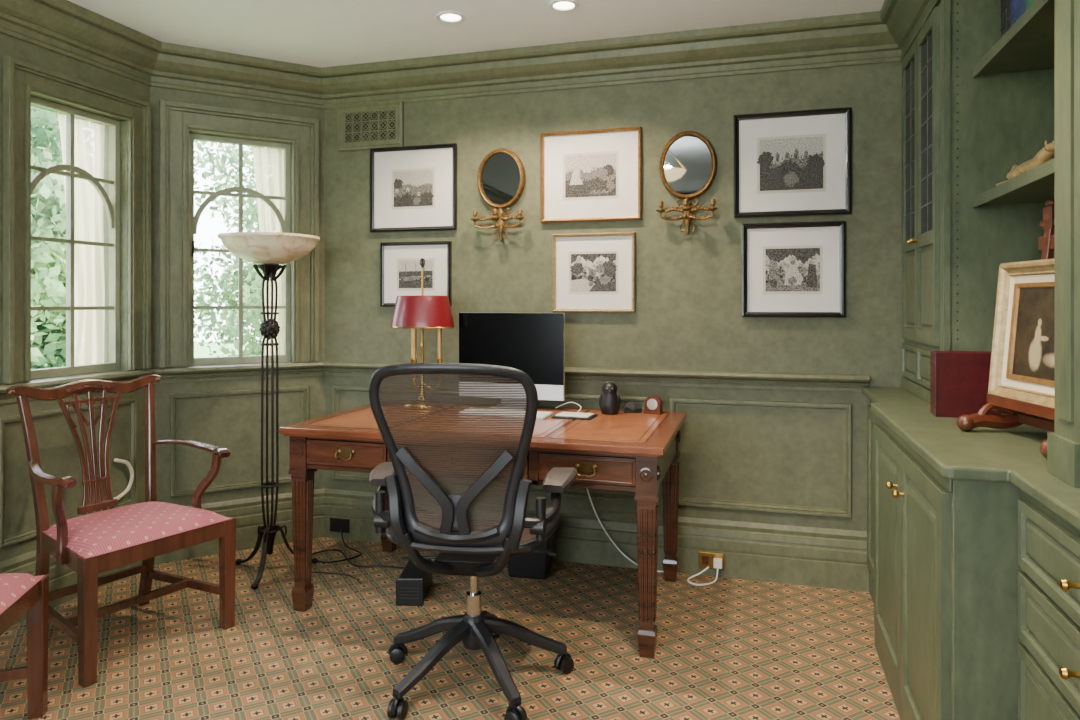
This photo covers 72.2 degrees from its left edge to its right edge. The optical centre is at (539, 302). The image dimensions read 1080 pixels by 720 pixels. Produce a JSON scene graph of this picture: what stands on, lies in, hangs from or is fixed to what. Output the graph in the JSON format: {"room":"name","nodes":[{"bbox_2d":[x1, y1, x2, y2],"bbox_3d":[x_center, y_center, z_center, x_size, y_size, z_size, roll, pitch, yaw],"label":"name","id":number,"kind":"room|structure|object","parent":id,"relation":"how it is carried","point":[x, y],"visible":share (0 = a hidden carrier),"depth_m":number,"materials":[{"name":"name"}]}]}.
{"room":"home office","nodes":[
{"label":"home office","id":0,"kind":"room"},
{"bbox_2d":[0,32,149,561],"bbox_3d":[-2.665,0.010,1.605,0.200,2.580,4.580,0,0,16],"label":"wall","id":1,"kind":"structure","parent":0,"point":[57,448],"depth_m":3.28,"materials":[{"name":"green paint"}]},
{"bbox_2d":[0,397,137,547],"bbox_3d":[-2.415,0.720,2.069,0.019,0.520,3.210,0,0,16],"label":"trim","id":2,"kind":"structure","parent":1,"relation":"attached to","point":[132,403],"depth_m":3.20,"materials":[{"name":"green paint"}]},
{"bbox_2d":[0,550,141,625],"bbox_3d":[-2.565,1.169,1.531,0.034,0.262,4.506,0,0,16],"label":"baseboard","id":3,"kind":"structure","parent":1,"relation":"attached to","point":[60,576],"depth_m":3.16,"materials":[{"name":"green paint"}]},
{"bbox_2d":[3,57,150,383],"bbox_3d":[-2.084,-0.332,3.332,0.121,1.312,0.726,0,0,16],"label":"window","id":4,"kind":"structure","parent":1,"relation":"in","point":[20,78],"depth_m":3.33,"materials":[{"name":"green paint"}]},
{"bbox_2d":[0,369,154,403],"bbox_3d":[-2.554,0.365,1.528,0.056,0.078,4.506,0,0,16],"label":"trim","id":5,"kind":"structure","parent":1,"relation":"attached to","point":[122,376],"depth_m":3.23,"materials":[{"name":"green paint"}]},
{"bbox_2d":[0,0,161,85],"bbox_3d":[-2.526,-1.182,1.520,0.114,0.194,4.506,0,0,16],"label":"trim","id":6,"kind":"structure","parent":1,"relation":"attached to","point":[64,27],"depth_m":3.26,"materials":[{"name":"green paint"}]},
{"bbox_2d":[57,112,104,365],"bbox_3d":[-2.162,-0.282,3.476,0.040,1.165,0.257,0,0,16],"label":"sheer curtain","id":7,"kind":"object","parent":1,"relation":"hanging from","point":[89,136],"visible":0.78,"depth_m":3.52,"materials":[{"name":"fabric"}]},
{"bbox_2d":[114,458,133,499],"bbox_3d":[-1.981,0.833,3.527,0.025,0.203,0.103,0,0,26],"label":"handle","id":8,"kind":"object","parent":1,"relation":"attached to","point":[125,462],"visible":0.9,"depth_m":3.53,"materials":[{"name":"beige plastic"}]},
{"bbox_2d":[150,86,324,505],"bbox_3d":[-1.630,0.010,4.009,1.029,2.580,0.200,0,0,-31],"label":"wall","id":9,"kind":"structure","parent":0,"point":[233,424],"depth_m":3.89,"materials":[{"name":"green paint"}]},
{"bbox_2d":[151,42,323,108],"bbox_3d":[-1.549,-1.182,3.874,0.869,0.194,0.114,0,0,-31],"label":"trim","id":10,"kind":"structure","parent":9,"relation":"attached to","point":[178,67],"depth_m":3.85,"materials":[{"name":"green paint"}]},
{"bbox_2d":[151,361,324,383],"bbox_3d":[-1.564,0.365,3.899,0.869,0.078,0.056,0,0,-31],"label":"trim","id":11,"kind":"structure","parent":9,"relation":"attached to","point":[292,369],"depth_m":3.88,"materials":[{"name":"green paint"}]},
{"bbox_2d":[160,100,318,367],"bbox_3d":[-1.590,-0.345,3.945,0.785,1.340,0.121,0,0,-31],"label":"window","id":12,"kind":"structure","parent":9,"relation":"in","point":[178,222],"depth_m":3.88,"materials":[{"name":"green paint"}]},
{"bbox_2d":[154,488,324,563],"bbox_3d":[-1.570,1.169,3.908,0.869,0.262,0.034,0,0,-31],"label":"baseboard","id":13,"kind":"structure","parent":9,"relation":"attached to","point":[247,512],"depth_m":3.92,"materials":[{"name":"green paint"}]},
{"bbox_2d":[170,386,308,496],"bbox_3d":[-1.573,0.720,3.914,0.689,0.520,0.019,0,0,-31],"label":"trim","id":14,"kind":"structure","parent":9,"relation":"attached to","point":[174,398],"depth_m":3.84,"materials":[{"name":"green paint"}]},
{"bbox_2d":[252,147,283,354],"bbox_3d":[-1.514,-0.282,4.127,0.178,1.165,0.040,0,0,-29],"label":"sheer curtain","id":15,"kind":"object","parent":9,"relation":"hanging from","point":[268,162],"visible":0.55,"depth_m":4.13,"materials":[{"name":"fabric"}]},
{"bbox_2d":[0,537,899,719],"bbox_3d":[-0.581,1.350,1.315,4.450,0.100,5.600,0,0,16],"label":"floor","id":16,"kind":"structure","parent":0,"point":[727,648],"depth_m":2.76,"materials":[{"name":"carpet"}]},
{"bbox_2d":[0,573,48,718],"bbox_3d":[-1.785,0.809,2.034,0.581,0.991,0.576,0,0,-14],"label":"dining chair","id":17,"kind":"object","parent":16,"relation":"on","point":[20,593],"visible":1,"depth_m":2.31,"materials":[{"name":"brown wood"}]},
{"bbox_2d":[6,374,235,687],"bbox_3d":[-1.623,0.809,2.892,0.581,0.991,0.669,0,0,33],"label":"armchair","id":18,"kind":"object","parent":16,"relation":"on","point":[90,545],"visible":0.97,"depth_m":2.86,"materials":[{"name":"brown wood"}]},
{"bbox_2d":[218,232,319,588],"bbox_3d":[-1.306,0.488,3.578,0.464,1.621,0.464,0,0,-4],"label":"floor lamp","id":19,"kind":"object","parent":16,"relation":"on","point":[268,250],"visible":0.98,"depth_m":3.54,"materials":[{"name":"metal"}]},
{"bbox_2d":[311,571,360,583],"bbox_3d":[-0.946,1.283,3.494,0.275,0.031,0.084,0,0,16],"label":"cable","id":20,"kind":"object","parent":16,"relation":"on","point":[312,571],"visible":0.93,"depth_m":3.52,"materials":[{"name":"black plastic"}]},
{"bbox_2d":[312,529,404,568],"bbox_3d":[-0.956,1.269,3.720,0.276,0.065,0.676,0,0,-43],"label":"cable","id":21,"kind":"object","parent":16,"relation":"on","point":[360,554],"visible":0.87,"depth_m":3.73,"materials":[{"name":"black plastic"}]},
{"bbox_2d":[396,559,431,605],"bbox_3d":[-0.557,1.241,3.304,0.120,0.118,0.268,0,0,1],"label":"speaker","id":22,"kind":"object","parent":16,"relation":"on","point":[413,584],"visible":0.98,"depth_m":3.17,"materials":[{"name":"black plastic"}]},
{"bbox_2d":[369,363,576,719],"bbox_3d":[-0.228,0.739,2.544,0.725,1.122,0.735,0,0,8],"label":"office chair","id":23,"kind":"object","parent":16,"relation":"on","point":[457,437],"visible":1,"depth_m":2.30,"materials":[{"name":"black plastic"}]},
{"bbox_2d":[279,404,686,658],"bbox_3d":[-0.197,0.909,3.312,1.600,0.781,0.920,0,0,16],"label":"writing desk","id":24,"kind":"object","parent":16,"relation":"on","point":[631,452],"visible":0.59,"depth_m":3.02,"materials":[{"name":"brown wood"}]},
{"bbox_2d":[390,258,454,362],"bbox_3d":[-0.588,0.147,3.702,0.334,0.743,0.247,0,0,16],"label":"table lamp","id":25,"kind":"object","parent":24,"relation":"on","point":[422,312],"visible":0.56,"depth_m":3.62,"materials":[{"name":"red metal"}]},
{"bbox_2d":[411,328,411,357],"bbox_3d":[-0.644,0.183,3.759,0.022,0.190,0.021,0,0,16],"label":"candle","id":26,"kind":"object","parent":25,"relation":"on","point":[411,328],"depth_m":3.75,"materials":[{"name":"beige wax"}]},
{"bbox_2d":[412,329,416,359],"bbox_3d":[-0.620,0.183,3.650,0.022,0.190,0.021,0,0,16],"label":"candle","id":27,"kind":"object","parent":25,"relation":"on","point":[414,331],"depth_m":3.64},
{"bbox_2d":[437,328,441,358],"bbox_3d":[-0.501,0.183,3.698,0.022,0.190,0.022,0,0,16],"label":"candle","id":28,"kind":"object","parent":25,"relation":"on","point":[439,330],"depth_m":3.69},
{"bbox_2d":[459,313,564,400],"bbox_3d":[-0.146,0.283,3.649,0.550,0.470,0.185,0,0,18],"label":"desktop computer","id":29,"kind":"object","parent":24,"relation":"on","point":[533,344],"visible":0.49,"depth_m":3.62,"materials":[{"name":"metal"}]},
{"bbox_2d":[536,411,553,418],"bbox_3d":[-0.162,0.510,3.432,0.430,0.016,0.135,0,0,20],"label":"keyboard","id":30,"kind":"object","parent":24,"relation":"on","point":[540,415],"visible":0.1,"depth_m":3.36,"materials":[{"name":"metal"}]},
{"bbox_2d":[555,402,580,411],"bbox_3d":[0.141,0.494,3.543,0.043,0.045,0.205,0,0,-28],"label":"cable","id":31,"kind":"object","parent":24,"relation":"on","point":[567,402],"visible":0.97,"depth_m":3.54,"materials":[{"name":"white plastic"}]},
{"bbox_2d":[551,412,597,419],"bbox_3d":[0.159,0.512,3.370,0.180,0.012,0.140,0,0,20],"label":"trackpad","id":32,"kind":"object","parent":24,"relation":"on","point":[563,415],"visible":1,"depth_m":3.33,"materials":[{"name":"white plastic"}]},
{"bbox_2d":[599,382,620,414],"bbox_3d":[0.327,0.445,3.465,0.104,0.147,0.081,0,0,6],"label":"bird figurine","id":33,"kind":"object","parent":24,"relation":"on","point":[609,402],"visible":1,"depth_m":3.44,"materials":[{"name":"black plastic"}]},
{"bbox_2d":[624,402,641,412],"bbox_3d":[0.441,0.494,3.507,0.084,0.050,0.024,0,0,-4],"label":"tape dispenser","id":34,"kind":"object","parent":24,"relation":"on","point":[629,407],"visible":1,"depth_m":3.50,"materials":[{"name":"black plastic"}]},
{"bbox_2d":[644,396,663,414],"bbox_3d":[0.534,0.479,3.479,0.084,0.080,0.048,0,0,31],"label":"desk clock","id":35,"kind":"object","parent":24,"relation":"on","point":[653,404],"visible":1,"depth_m":3.46,"materials":[{"name":"brown wood"}]},
{"bbox_2d":[507,516,555,578],"bbox_3d":[-0.048,1.173,3.554,0.240,0.254,0.193,0,0,12],"label":"wastebasket","id":36,"kind":"object","parent":16,"relation":"on","point":[534,566],"visible":0.32,"depth_m":3.48,"materials":[{"name":"black plastic"}]},
{"bbox_2d":[586,488,662,571],"bbox_3d":[0.419,1.050,3.612,0.417,0.502,0.038,0,0,16],"label":"cable","id":37,"kind":"object","parent":16,"relation":"on","point":[586,488],"visible":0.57,"depth_m":3.64,"materials":[{"name":"white plastic"}]},
{"bbox_2d":[687,566,718,585],"bbox_3d":[0.756,1.268,3.440,0.140,0.062,0.100,0,0,16],"label":"cable","id":38,"kind":"object","parent":16,"relation":"on","point":[705,569],"visible":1,"depth_m":3.44,"materials":[{"name":"white plastic"}]},
{"bbox_2d":[867,400,877,602],"bbox_3d":[1.694,0.856,2.991,0.616,0.889,0.590,0,0,16],"label":"base cabinet","id":39,"kind":"object","parent":16,"relation":"on","point":[871,417],"visible":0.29,"depth_m":3.28,"materials":[{"name":"green paint"}]},
{"bbox_2d":[874,415,1019,719],"bbox_3d":[1.414,0.856,2.186,0.703,0.889,1.108,0,0,16],"label":"base cabinet","id":40,"kind":"object","parent":16,"relation":"on","point":[946,568],"visible":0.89,"depth_m":1.77,"materials":[{"name":"green paint"}]},
{"bbox_2d":[1018,490,1079,719],"bbox_3d":[1.094,0.856,0.845,0.568,0.889,1.635,0,0,16],"label":"base cabinet","id":41,"kind":"object","parent":16,"relation":"on","point":[1048,545],"visible":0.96,"depth_m":1.50,"materials":[{"name":"green paint"}]},
{"bbox_2d":[862,387,1079,530],"bbox_3d":[1.280,0.395,1.679,0.678,0.030,3.340,0,0,16],"label":"countertop","id":42,"kind":"structure","parent":41,"relation":"on","point":[1013,455],"depth_m":1.92,"materials":[{"name":"green paint"}]},
{"bbox_2d":[902,0,942,402],"bbox_3d":[1.729,-0.450,2.918,0.508,1.658,0.710,0,0,16],"label":"tall cabinet","id":43,"kind":"object","parent":42,"relation":"on","point":[922,65],"visible":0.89,"depth_m":2.90,"materials":[{"name":"green paint"}]},
{"bbox_2d":[880,0,940,60],"bbox_3d":[1.108,-1.182,1.726,0.115,0.194,3.334,0,0,16],"label":"trim","id":44,"kind":"structure","parent":43,"relation":"attached to","point":[904,19],"depth_m":3.06,"materials":[{"name":"green paint"}]},
{"bbox_2d":[930,351,991,412],"bbox_3d":[1.440,0.273,2.520,0.195,0.215,0.045,0,0,16],"label":"book","id":45,"kind":"object","parent":42,"relation":"on","point":[930,351],"visible":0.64,"depth_m":2.55,"materials":[{"name":"red leather"}]},
{"bbox_2d":[932,352,1000,417],"bbox_3d":[1.419,0.273,2.467,0.195,0.215,0.050,0,0,16],"label":"book","id":46,"kind":"object","parent":42,"relation":"on","point":[960,380],"visible":0.84,"depth_m":2.45,"materials":[{"name":"red leather"}]},
{"bbox_2d":[957,198,1054,457],"bbox_3d":[1.426,0.038,1.984,0.400,0.684,0.450,0,0,3],"label":"easel","id":47,"kind":"object","parent":42,"relation":"on","point":[1035,415],"visible":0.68,"depth_m":2.14,"materials":[{"name":"brown wood"}]},
{"bbox_2d":[988,258,1054,407],"bbox_3d":[1.361,0.082,1.987,0.066,0.401,0.470,0,0,3],"label":"framed painting","id":48,"kind":"object","parent":47,"relation":"on","point":[1022,366],"visible":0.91,"depth_m":2.09,"materials":[{"name":"white wood"}]},
{"bbox_2d":[943,0,1079,487],"bbox_3d":[1.282,-0.450,1.318,0.469,1.658,2.608,0,0,16],"label":"bookcase","id":49,"kind":"object","parent":42,"relation":"on","point":[1008,95],"visible":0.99,"depth_m":2.56,"materials":[{"name":"green paint"}]},
{"bbox_2d":[1000,0,1006,36],"bbox_3d":[1.511,-0.927,2.276,0.155,0.200,0.050,0,0,16],"label":"book","id":50,"kind":"object","parent":49,"relation":"on","point":[1003,29],"visible":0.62,"depth_m":2.30,"materials":[{"name":"black paper"}]},
{"bbox_2d":[1006,0,1010,29],"bbox_3d":[1.498,-0.945,2.230,0.155,0.235,0.040,0,0,16],"label":"book","id":51,"kind":"object","parent":49,"relation":"on","point":[1008,6],"visible":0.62,"depth_m":2.25,"materials":[{"name":"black paper"}]},
{"bbox_2d":[1010,0,1014,25],"bbox_3d":[1.487,-0.945,2.191,0.155,0.235,0.035,0,0,16],"label":"book","id":52,"kind":"object","parent":49,"relation":"on","point":[1012,16],"visible":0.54,"depth_m":2.22,"materials":[{"name":"blue paper"}]},
{"bbox_2d":[1015,0,1020,21],"bbox_3d":[1.475,-0.947,2.150,0.155,0.240,0.045,0,0,16],"label":"book","id":53,"kind":"object","parent":49,"relation":"on","point":[1017,2],"visible":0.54,"depth_m":2.17,"materials":[{"name":"blue paper"}]},
{"bbox_2d":[1020,0,1025,14],"bbox_3d":[1.463,-0.937,2.109,0.155,0.220,0.035,0,0,16],"label":"book","id":54,"kind":"object","parent":49,"relation":"on","point":[1023,4],"visible":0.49,"depth_m":2.13,"materials":[{"name":"blue paper"}]},
{"bbox_2d":[996,140,1054,185],"bbox_3d":[1.460,-0.414,2.204,0.060,0.093,0.310,0,0,8],"label":"figurine","id":55,"kind":"object","parent":49,"relation":"on","point":[1046,153],"visible":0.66,"depth_m":2.13,"materials":[{"name":"beige ceramic"}]},
{"bbox_2d":[1025,0,1029,9],"bbox_3d":[1.453,-0.932,2.075,0.155,0.210,0.030,0,0,16],"label":"book","id":56,"kind":"object","parent":49,"relation":"on","point":[1027,2],"visible":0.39,"depth_m":2.09,"materials":[{"name":"paper"}]},
{"bbox_2d":[68,0,884,67],"bbox_3d":[-0.581,-1.330,1.315,4.450,0.100,5.600,0,0,16],"label":"ceiling","id":57,"kind":"structure","parent":0,"point":[316,33],"depth_m":3.37,"materials":[{"name":"white paint"}]},
{"bbox_2d":[436,11,465,22],"bbox_3d":[-0.398,-1.275,3.300,0.132,0.008,0.132,0,0,16],"label":"recessed light","id":58,"kind":"object","parent":57,"relation":"in","point":[444,16],"visible":1,"depth_m":3.30,"materials":[{"name":"white plastic"}]},
{"bbox_2d":[548,0,578,11],"bbox_3d":[0.102,-1.275,3.168,0.132,0.008,0.132,0,0,16],"label":"recessed light","id":59,"kind":"object","parent":57,"relation":"in","point":[556,5],"visible":1,"depth_m":3.17,"materials":[{"name":"white plastic"}]},
{"bbox_2d":[325,61,903,530],"bbox_3d":[0.520,0.010,3.748,3.698,2.580,0.200,0,0,16],"label":"wall","id":60,"kind":"structure","parent":0,"point":[687,315],"depth_m":3.58,"materials":[{"name":"green paint"}]},
{"bbox_2d":[330,518,348,532],"bbox_3d":[-1.104,1.225,4.076,0.120,0.076,0.009,0,0,16],"label":"wall outlet","id":61,"kind":"object","parent":60,"relation":"attached to","point":[336,524],"visible":1,"depth_m":4.07,"materials":[{"name":"black plastic"}]},
{"bbox_2d":[332,521,336,528],"bbox_3d":[-1.134,1.225,4.082,0.032,0.040,0.004,0,0,16],"label":"socket","id":62,"kind":"object","parent":61,"relation":"attached to","point":[334,523],"depth_m":4.08,"materials":[{"name":"black plastic"}]},
{"bbox_2d":[341,522,346,529],"bbox_3d":[-1.076,1.225,4.065,0.032,0.040,0.004,0,0,16],"label":"socket","id":63,"kind":"object","parent":61,"relation":"attached to","point":[343,524],"depth_m":4.06,"materials":[{"name":"black plastic"}]},
{"bbox_2d":[337,100,403,150],"bbox_3d":[-0.933,-0.970,4.056,0.400,0.250,0.020,0,0,16],"label":"air vent","id":64,"kind":"object","parent":60,"relation":"in","point":[363,126],"visible":1,"depth_m":4.06,"materials":[{"name":"green metal"}]},
{"bbox_2d":[370,143,456,231],"bbox_3d":[-0.684,-0.615,3.979,0.505,0.455,0.028,0,0,16],"label":"framed picture","id":65,"kind":"object","parent":60,"relation":"attached to","point":[413,188],"visible":1,"depth_m":3.98},
{"bbox_2d":[392,168,434,209],"bbox_3d":[-0.683,-0.614,3.984,0.254,0.216,0.001,0,0,16],"label":"print","id":66,"kind":"object","parent":65,"relation":"attached to","point":[412,188],"depth_m":3.98},
{"bbox_2d":[380,241,451,305],"bbox_3d":[-0.670,-0.155,3.975,0.410,0.345,0.028,0,0,16],"label":"framed picture","id":67,"kind":"object","parent":60,"relation":"attached to","point":[400,267],"visible":0.87,"depth_m":3.98},
{"bbox_2d":[397,258,434,290],"bbox_3d":[-0.669,-0.154,3.980,0.224,0.176,0.001,0,0,16],"label":"print","id":68,"kind":"object","parent":67,"relation":"attached to","point":[408,269],"depth_m":3.98},
{"bbox_2d":[471,148,525,242],"bbox_3d":[-0.217,-0.557,3.790,0.290,0.490,0.126,0,0,16],"label":"mirror","id":69,"kind":"object","parent":60,"relation":"attached to","point":[501,177],"visible":1,"depth_m":3.83,"materials":[{"name":"brass"},{"name":"mirror glass"}]},
{"bbox_2d":[482,153,519,203],"bbox_3d":[-0.202,-0.645,3.841,0.230,0.285,0.001,0,0,16],"label":"mirror glass","id":70,"kind":"object","parent":69,"relation":"attached to","point":[501,173],"depth_m":3.84,"materials":[{"name":"grey mirror"}]},
{"bbox_2d":[541,126,641,222],"bbox_3d":[0.252,-0.638,3.707,0.513,0.455,0.028,0,0,16],"label":"framed picture","id":71,"kind":"object","parent":60,"relation":"attached to","point":[587,175],"visible":1,"depth_m":3.71,"materials":[{"name":"white paper"}]},
{"bbox_2d":[563,151,617,200],"bbox_3d":[0.253,-0.637,3.711,0.284,0.236,0.001,0,0,16],"label":"print","id":72,"kind":"object","parent":71,"relation":"attached to","point":[587,175],"depth_m":3.71},
{"bbox_2d":[332,385,851,517],"bbox_3d":[0.133,0.720,3.746,2.680,0.520,0.019,0,0,16],"label":"trim","id":73,"kind":"structure","parent":60,"relation":"attached to","point":[846,512],"depth_m":3.52,"materials":[{"name":"green paint"}]},
{"bbox_2d":[552,232,634,311],"bbox_3d":[0.266,-0.152,3.702,0.420,0.395,0.028,0,0,16],"label":"framed picture","id":74,"kind":"object","parent":60,"relation":"attached to","point":[592,272],"visible":1,"depth_m":3.71,"materials":[{"name":"white paper"}]},
{"bbox_2d":[569,251,617,293],"bbox_3d":[0.267,-0.151,3.707,0.254,0.216,0.001,0,0,16],"label":"print","id":75,"kind":"object","parent":74,"relation":"attached to","point":[590,272],"depth_m":3.71},
{"bbox_2d":[324,488,868,591],"bbox_3d":[0.137,1.169,3.738,2.808,0.262,0.034,0,0,16],"label":"baseboard","id":76,"kind":"structure","parent":60,"relation":"attached to","point":[777,553],"depth_m":3.53,"materials":[{"name":"green paint"}]},
{"bbox_2d":[323,361,869,391],"bbox_3d":[0.134,0.365,3.727,2.808,0.078,0.056,0,0,16],"label":"trim","id":77,"kind":"structure","parent":60,"relation":"attached to","point":[655,377],"depth_m":3.55,"materials":[{"name":"green paint"}]},
{"bbox_2d":[321,11,900,108],"bbox_3d":[0.193,-1.182,3.679,2.948,0.194,0.114,0,0,16],"label":"trim","id":78,"kind":"structure","parent":60,"relation":"attached to","point":[857,38],"depth_m":3.62,"materials":[{"name":"green paint"}]},
{"bbox_2d":[656,131,717,234],"bbox_3d":[0.698,-0.578,3.524,0.290,0.505,0.126,0,0,16],"label":"mirror","id":79,"kind":"object","parent":60,"relation":"attached to","point":[688,160],"visible":1,"depth_m":3.57,"materials":[{"name":"brass"},{"name":"mirror glass"}]},
{"bbox_2d":[664,136,711,193],"bbox_3d":[0.713,-0.665,3.574,0.245,0.300,0.001,0,0,16],"label":"mirror glass","id":80,"kind":"object","parent":79,"relation":"attached to","point":[688,161],"depth_m":3.57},
{"bbox_2d":[699,552,724,569],"bbox_3d":[0.816,1.225,3.517,0.120,0.076,0.009,0,0,16],"label":"wall outlet","id":81,"kind":"object","parent":60,"relation":"attached to","point":[706,559],"visible":0.78,"depth_m":3.52,"materials":[{"name":"gold metal"}]},
{"bbox_2d":[702,556,708,564],"bbox_3d":[0.786,1.225,3.522,0.032,0.040,0.004,0,0,16],"label":"socket","id":82,"kind":"object","parent":81,"relation":"attached to","point":[705,559],"depth_m":3.52,"materials":[{"name":"brown plastic"}]},
{"bbox_2d":[713,558,721,568],"bbox_3d":[0.838,1.225,3.484,0.040,0.040,0.040,0,0,16],"label":"plug","id":83,"kind":"object","parent":81,"relation":"attached to","point":[717,562],"visible":1,"depth_m":3.47,"materials":[{"name":"white plastic"}]},
{"bbox_2d":[734,107,850,217],"bbox_3d":[1.167,-0.647,3.440,0.517,0.485,0.028,0,0,16],"label":"framed picture","id":84,"kind":"object","parent":60,"relation":"attached to","point":[789,163],"visible":1,"depth_m":3.44},
{"bbox_2d":[757,134,825,193],"bbox_3d":[1.169,-0.646,3.444,0.304,0.266,0.001,0,0,16],"label":"print","id":85,"kind":"object","parent":84,"relation":"attached to","point":[786,163],"depth_m":3.44},
{"bbox_2d":[742,221,844,317],"bbox_3d":[1.173,-0.154,3.438,0.455,0.440,0.028,0,0,16],"label":"framed picture","id":86,"kind":"object","parent":60,"relation":"attached to","point":[790,269],"visible":1,"depth_m":3.44},
{"bbox_2d":[763,245,822,293],"bbox_3d":[1.175,-0.153,3.443,0.264,0.226,0.001,0,0,16],"label":"print","id":87,"kind":"object","parent":86,"relation":"attached to","point":[787,269],"depth_m":3.44},
{"label":"outside","id":88,"kind":"structure","parent":0,"visible":0},
{"bbox_2d":[44,341,250,365],"bbox_3d":[1.398,2.500,4.800,80.000,0.001,70.000,0,0,16],"label":"ground","id":89,"kind":"structure","parent":88,"point":[199,351],"depth_m":39.79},
{"bbox_2d":[31,106,65,368],"bbox_3d":[-6.777,-0.585,9.083,3.978,6.196,4.138,0,0,8],"label":"tree","id":90,"kind":"object","parent":89,"relation":"on","point":[48,205],"visible":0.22,"depth_m":8.67,"materials":[{"name":"green plant"}]},
{"bbox_2d":[31,111,76,369],"bbox_3d":[-10.337,-1.082,13.778,5.950,7.186,4.752,0,0,-9],"label":"tree","id":91,"kind":"object","parent":89,"relation":"on","point":[54,113],"visible":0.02,"depth_m":12.93,"materials":[{"name":"green plant"}]},
{"bbox_2d":[194,141,262,356],"bbox_3d":[-6.342,-1.455,17.636,5.230,7.930,4.567,0,0,-42],"label":"tree","id":92,"kind":"object","parent":89,"relation":"on","point":[228,295],"visible":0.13,"depth_m":16.94,"materials":[{"name":"green plant"}]},
{"bbox_2d":[220,268,264,356],"bbox_3d":[-2.975,-0.963,12.961,4.518,6.950,3.830,0,0,16],"label":"tree","id":93,"kind":"object","parent":89,"relation":"on","point":[253,347],"visible":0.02,"depth_m":12.40,"materials":[{"name":"green plant"}]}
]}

